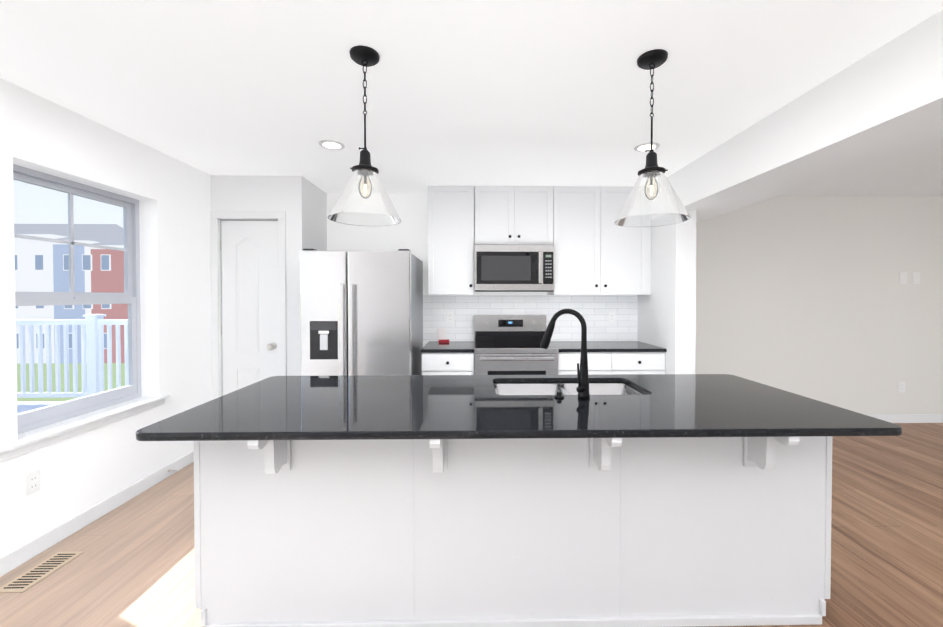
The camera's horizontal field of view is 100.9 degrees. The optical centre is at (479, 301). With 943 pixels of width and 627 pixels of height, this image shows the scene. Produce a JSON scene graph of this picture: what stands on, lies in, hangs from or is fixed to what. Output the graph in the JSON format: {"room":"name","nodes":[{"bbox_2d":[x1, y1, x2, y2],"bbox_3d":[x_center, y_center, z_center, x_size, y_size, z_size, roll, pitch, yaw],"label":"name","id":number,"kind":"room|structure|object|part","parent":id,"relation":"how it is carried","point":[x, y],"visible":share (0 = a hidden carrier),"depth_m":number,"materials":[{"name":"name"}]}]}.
{"room":"kitchen","nodes":[
{"label":"kitchen","id":0,"kind":"room"},
{"bbox_2d":[0,78,211,557],"bbox_3d":[-2.469,0.146,0.550,0.200,2.490,7.480,0,1,-1],"label":"wall","id":1,"kind":"structure","parent":0,"point":[80,473],"depth_m":2.58,"materials":[{"name":"white paint"}]},
{"bbox_2d":[25,469,40,496],"bbox_3d":[-2.394,0.971,2.087,0.008,0.116,0.072,0,1,-1],"label":"electrical outlet","id":2,"kind":"object","parent":1,"relation":"attached to","point":[32,482],"visible":1,"depth_m":2.08,"materials":[{"name":"white plastic"}]},
{"bbox_2d":[0,164,169,461],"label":"window","id":3,"kind":"structure","parent":1,"relation":"in","point":[49,414],"depth_m":2.84,"materials":[{"name":"grey plastic"}]},
{"bbox_3d":[-4.764,0.831,1.587,4.350,1.210,7.540,0,1,-1],"label":"deck rail","id":4,"kind":"part","parent":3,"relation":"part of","materials":[{"name":"white plastic"}]},
{"bbox_2d":[0,450,193,576],"bbox_3d":[-2.356,1.350,0.189,0.013,0.092,6.720,0,1,-1],"label":"baseboard","id":5,"kind":"structure","parent":1,"relation":"attached to","point":[17,557],"depth_m":2.36,"materials":[{"name":"white wood"}]},
{"bbox_2d":[211,175,326,375],"bbox_3d":[-2.025,0.099,3.844,0.814,2.490,0.610,0,1,-1],"label":"wall","id":6,"kind":"structure","parent":0,"point":[301,201],"depth_m":3.54,"materials":[{"name":"white paint"}]},
{"bbox_2d":[210,211,286,399],"bbox_3d":[-2.092,0.265,3.587,0.668,2.166,0.125,0,1,-1],"label":"door frame","id":7,"kind":"structure","parent":6,"relation":"attached to","point":[216,218],"depth_m":3.52,"materials":[{"name":"white wood"}]},
{"bbox_2d":[221,221,278,395],"bbox_3d":[-2.092,0.299,3.578,0.520,2.073,0.039,0,1,-1],"label":"pantry door","id":8,"kind":"structure","parent":6,"relation":"in","point":[250,299],"depth_m":3.56,"materials":[{"name":"white wood"}]},
{"bbox_2d":[267,342,276,349],"bbox_3d":[-1.889,0.409,3.532,0.066,0.066,0.072,0,1,-1],"label":"door knob","id":9,"kind":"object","parent":8,"relation":"attached to","point":[272,346],"depth_m":3.51,"materials":[{"name":"silver metal"}]},
{"bbox_2d":[0,423,942,626],"bbox_3d":[2.071,1.451,0.580,9.280,0.120,7.630,0,1,-1],"label":"floor","id":10,"kind":"structure","parent":0,"point":[132,564],"depth_m":2.10,"materials":[{"name":"brown wood"}]},
{"bbox_2d":[0,552,82,592],"bbox_3d":[-2.225,1.368,1.977,0.138,0.005,0.290,0,1,-1],"label":"floor vent","id":11,"kind":"object","parent":10,"relation":"in","point":[28,579],"visible":1,"depth_m":1.96,"materials":[{"name":"beige metal"}]},
{"bbox_2d":[300,249,422,375],"bbox_3d":[-1.043,0.443,3.666,0.910,1.783,0.953,0,1,-1],"label":"fridge","id":12,"kind":"object","parent":10,"relation":"on","point":[361,312],"visible":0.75,"depth_m":3.24,"materials":[{"name":"silver metal"}]},
{"bbox_2d":[422,342,473,374],"bbox_3d":[-0.294,0.902,3.876,0.480,0.884,0.627,0,1,-1],"label":"base cabinet","id":13,"kind":"object","parent":10,"relation":"on","point":[432,364],"depth_m":3.56,"materials":[{"name":"white paint"}]},
{"bbox_2d":[421,342,472,353],"bbox_3d":[-0.294,0.445,3.860,0.484,0.030,0.648,0,1,-1],"label":"countertop","id":14,"kind":"structure","parent":13,"relation":"on","point":[431,347],"depth_m":3.59,"materials":[{"name":"black stone"}]},
{"bbox_2d":[437,328,445,340],"bbox_3d":[-0.402,0.355,4.160,0.090,0.140,0.021,0,1,-1],"label":"card","id":15,"kind":"object","parent":14,"relation":"on","point":[441,334],"visible":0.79,"depth_m":4.16,"materials":[{"name":"white paper"}]},
{"bbox_2d":[474,315,558,374],"bbox_3d":[0.333,0.735,3.821,0.762,1.180,0.702,0,1,-1],"label":"range","id":16,"kind":"object","parent":10,"relation":"on","point":[506,344],"visible":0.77,"depth_m":3.58,"materials":[{"name":"silver metal"}]},
{"bbox_2d":[140,433,899,626],"bbox_3d":[0.157,0.930,1.912,2.686,0.884,1.000,0,1,-1],"label":"kitchen island","id":17,"kind":"object","parent":10,"relation":"on","point":[582,498],"depth_m":1.64,"materials":[{"name":"white paint"}]},
{"bbox_2d":[136,374,901,440],"bbox_3d":[0.161,0.473,1.897,2.820,0.030,0.992,0,1,-1],"label":"island countertop","id":18,"kind":"structure","parent":17,"relation":"on","point":[354,405],"depth_m":1.65,"materials":[{"name":"black stone"}]},
{"bbox_2d":[540,309,591,396],"bbox_3d":[0.416,0.246,1.885,0.220,0.424,0.186,0,1,-1],"label":"faucet","id":19,"kind":"object","parent":18,"relation":"on","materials":[{"name":"black metal"}]},
{"bbox_2d":[496,381,639,392],"bbox_3d":[0.472,0.579,2.107,0.810,0.212,0.420,0,1,-1],"label":"sink","id":20,"kind":"object","parent":18,"relation":"in","point":[504,386],"depth_m":2.29,"materials":[{"name":"white ceramic"}]},
{"bbox_2d":[558,354,664,374],"bbox_3d":[1.216,0.901,3.904,0.999,0.884,0.627,0,1,-1],"label":"base cabinet","id":21,"kind":"object","parent":10,"relation":"on","point":[598,364],"depth_m":3.59,"materials":[{"name":"white paint"}]},
{"bbox_2d":[550,342,666,353],"bbox_3d":[1.216,0.445,3.888,1.000,0.030,0.648,0,1,-1],"label":"countertop","id":22,"kind":"structure","parent":21,"relation":"on","point":[564,347],"depth_m":3.61,"materials":[{"name":"black stone"}]},
{"bbox_2d":[0,0,942,195],"bbox_3d":[2.071,-1.159,0.542,9.280,0.120,7.630,0,1,-1],"label":"ceiling","id":23,"kind":"structure","parent":0,"point":[474,93],"depth_m":1.95,"materials":[{"name":"white paint"}]},
{"bbox_2d":[318,140,344,149],"bbox_3d":[-1.063,-1.127,2.805,0.180,0.007,0.180,0,1,-1],"label":"recessed light","id":24,"kind":"object","parent":23,"relation":"in","point":[332,144],"visible":1,"depth_m":2.79,"materials":[{"name":"white"}]},
{"bbox_2d":[327,45,401,225],"bbox_3d":[-0.518,-0.743,1.765,0.323,0.745,0.323,0,1,-1],"label":"pendant light","id":25,"kind":"object","parent":23,"relation":"hanging from","point":[365,56],"visible":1,"depth_m":1.74,"materials":[{"name":"clear glass"}]},
{"bbox_3d":[-0.518,-0.484,1.768,0.323,0.228,0.323,0,1,-1],"label":"lamp shade","id":26,"kind":"part","parent":25,"relation":"part of","materials":[{"name":"clear glass"}]},
{"bbox_3d":[-0.518,-0.522,1.768,0.060,0.108,0.060,0,1,-1],"label":"bulb","id":27,"kind":"part","parent":25,"relation":"part of","materials":[{"name":"clear glass"}]},
{"bbox_2d":[634,142,659,151],"bbox_3d":[1.227,-1.128,2.849,0.180,0.007,0.180,0,1,-1],"label":"recessed light","id":28,"kind":"object","parent":23,"relation":"in","point":[642,147],"visible":0.81,"depth_m":2.83,"materials":[{"name":"white"}]},
{"bbox_2d":[614,49,690,226],"bbox_3d":[0.793,-0.743,1.790,0.323,0.745,0.323,0,1,-1],"label":"pendant light","id":29,"kind":"object","parent":23,"relation":"hanging from","point":[652,59],"visible":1,"depth_m":1.77,"materials":[{"name":"clear glass"}]},
{"bbox_3d":[0.793,-0.523,1.793,0.060,0.108,0.060,0,1,-1],"label":"bulb","id":30,"kind":"part","parent":29,"relation":"part of","materials":[{"name":"clear glass"}]},
{"bbox_3d":[0.793,-0.485,1.793,0.323,0.228,0.323,0,1,-1],"label":"lamp shade","id":31,"kind":"part","parent":29,"relation":"part of","materials":[{"name":"clear glass"}]},
{"bbox_2d":[651,9,942,222],"bbox_3d":[2.046,-0.932,0.545,0.530,0.335,7.330,0,1,-1],"label":"soffit","id":32,"kind":"structure","parent":23,"relation":"attached to","point":[883,103],"depth_m":2.02,"materials":[{"name":"white paint"}]},
{"bbox_2d":[327,193,942,414],"bbox_3d":[2.100,0.093,4.302,9.080,2.490,0.150,0,1,-1],"label":"wall","id":33,"kind":"structure","parent":0,"point":[811,297],"depth_m":4.25,"materials":[{"name":"white paint"}]},
{"bbox_2d":[428,186,476,294],"bbox_3d":[-0.286,-0.607,4.005,0.458,1.078,0.328,0,1,-1],"label":"upper cabinet","id":34,"kind":"object","parent":33,"relation":"attached to","point":[450,208],"depth_m":3.85,"materials":[{"name":"white paint"}]},
{"bbox_2d":[477,186,556,245],"bbox_3d":[0.343,-0.855,4.014,0.780,0.583,0.328,0,1,-1],"label":"upper cabinet","id":35,"kind":"object","parent":33,"relation":"attached to","point":[506,215],"depth_m":3.86,"materials":[{"name":"white paint"}]},
{"bbox_2d":[474,245,553,291],"bbox_3d":[0.339,-0.325,3.970,0.778,0.455,0.428,0,1,-1],"label":"over-the-range microwave","id":36,"kind":"object","parent":35,"relation":"attached to","point":[513,268],"visible":1,"depth_m":3.78,"materials":[{"name":"silver metal"}]},
{"bbox_2d":[423,295,637,340],"bbox_3d":[0.552,0.177,4.193,2.320,0.496,0.010,0,1,-1],"label":"tile backsplash","id":37,"kind":"structure","parent":33,"relation":"attached to","point":[593,310],"depth_m":4.19,"materials":[{"name":"white tile"}]},
{"bbox_2d":[447,312,452,322],"bbox_3d":[-0.315,0.170,4.167,0.072,0.116,0.008,0,1,-1],"label":"electrical outlet","id":38,"kind":"object","parent":37,"relation":"attached to","point":[449,317],"visible":1,"depth_m":4.16,"materials":[{"name":"white plastic"}]},
{"bbox_2d":[609,312,614,322],"bbox_3d":[1.432,0.169,4.200,0.072,0.116,0.008,0,1,-1],"label":"electrical outlet","id":39,"kind":"object","parent":37,"relation":"attached to","point":[611,317],"visible":1,"depth_m":4.20,"materials":[{"name":"white plastic"}]},
{"bbox_2d":[547,186,651,294],"bbox_3d":[1.223,-0.608,4.034,0.979,1.078,0.328,0,1,-1],"label":"upper cabinet","id":40,"kind":"object","parent":33,"relation":"attached to","point":[597,251],"depth_m":3.88,"materials":[{"name":"white paint"}]},
{"bbox_2d":[898,382,904,391],"bbox_3d":[4.652,0.941,4.283,0.072,0.116,0.008,0,1,-1],"label":"electrical outlet","id":41,"kind":"object","parent":33,"relation":"attached to","point":[901,386],"visible":1,"depth_m":4.28,"materials":[{"name":"white plastic"}]},
{"bbox_2d":[899,272,906,283],"bbox_3d":[4.647,-0.258,4.264,0.085,0.125,0.010,0,1,-1],"label":"light switch","id":42,"kind":"object","parent":33,"relation":"attached to","point":[902,277],"visible":1,"depth_m":4.26,"materials":[{"name":"white plastic"}]},
{"bbox_2d":[867,414,942,422],"bbox_3d":[4.182,1.292,4.275,4.580,0.092,0.016,0,1,-1],"label":"baseboard","id":43,"kind":"structure","parent":33,"relation":"attached to","point":[915,418],"depth_m":4.28,"materials":[{"name":"white wood"}]},
{"bbox_2d":[912,272,919,283],"bbox_3d":[4.792,-0.258,4.267,0.085,0.125,0.010,0,1,-1],"label":"light switch","id":44,"kind":"object","parent":33,"relation":"attached to","point":[915,277],"visible":1,"depth_m":4.27,"materials":[{"name":"white plastic"}]},
{"bbox_2d":[637,210,696,373],"bbox_3d":[1.810,0.267,3.826,0.180,2.155,0.795,0,1,-1],"label":"wall column","id":45,"kind":"structure","parent":0,"point":[667,313],"depth_m":3.48,"materials":[{"name":"white paint"}]},
{"label":"outside","id":46,"kind":"structure","parent":0,"visible":0},
{"bbox_2d":[17,401,64,413],"bbox_3d":[-4.779,1.506,1.596,4.360,0.140,7.620,0,1,-1],"label":"deck","id":47,"kind":"object","parent":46,"point":[25,407],"depth_m":5.18,"materials":[{"name":"grey"}]},
{"bbox_2d":[17,363,124,401],"bbox_3d":[-61.996,3.950,38.749,117.350,0.200,160.000,0,1,-1],"label":"lawn","id":48,"kind":"structure","parent":46,"point":[62,380],"depth_m":20.50,"materials":[{"name":"green plant"}]},
{"bbox_2d":[14,224,127,363],"bbox_3d":[-33.497,-0.973,29.715,54.000,9.900,9.500,0,1,-1],"label":"buildings","id":49,"kind":"structure","parent":48,"relation":"on","point":[40,273],"depth_m":25.35}
]}

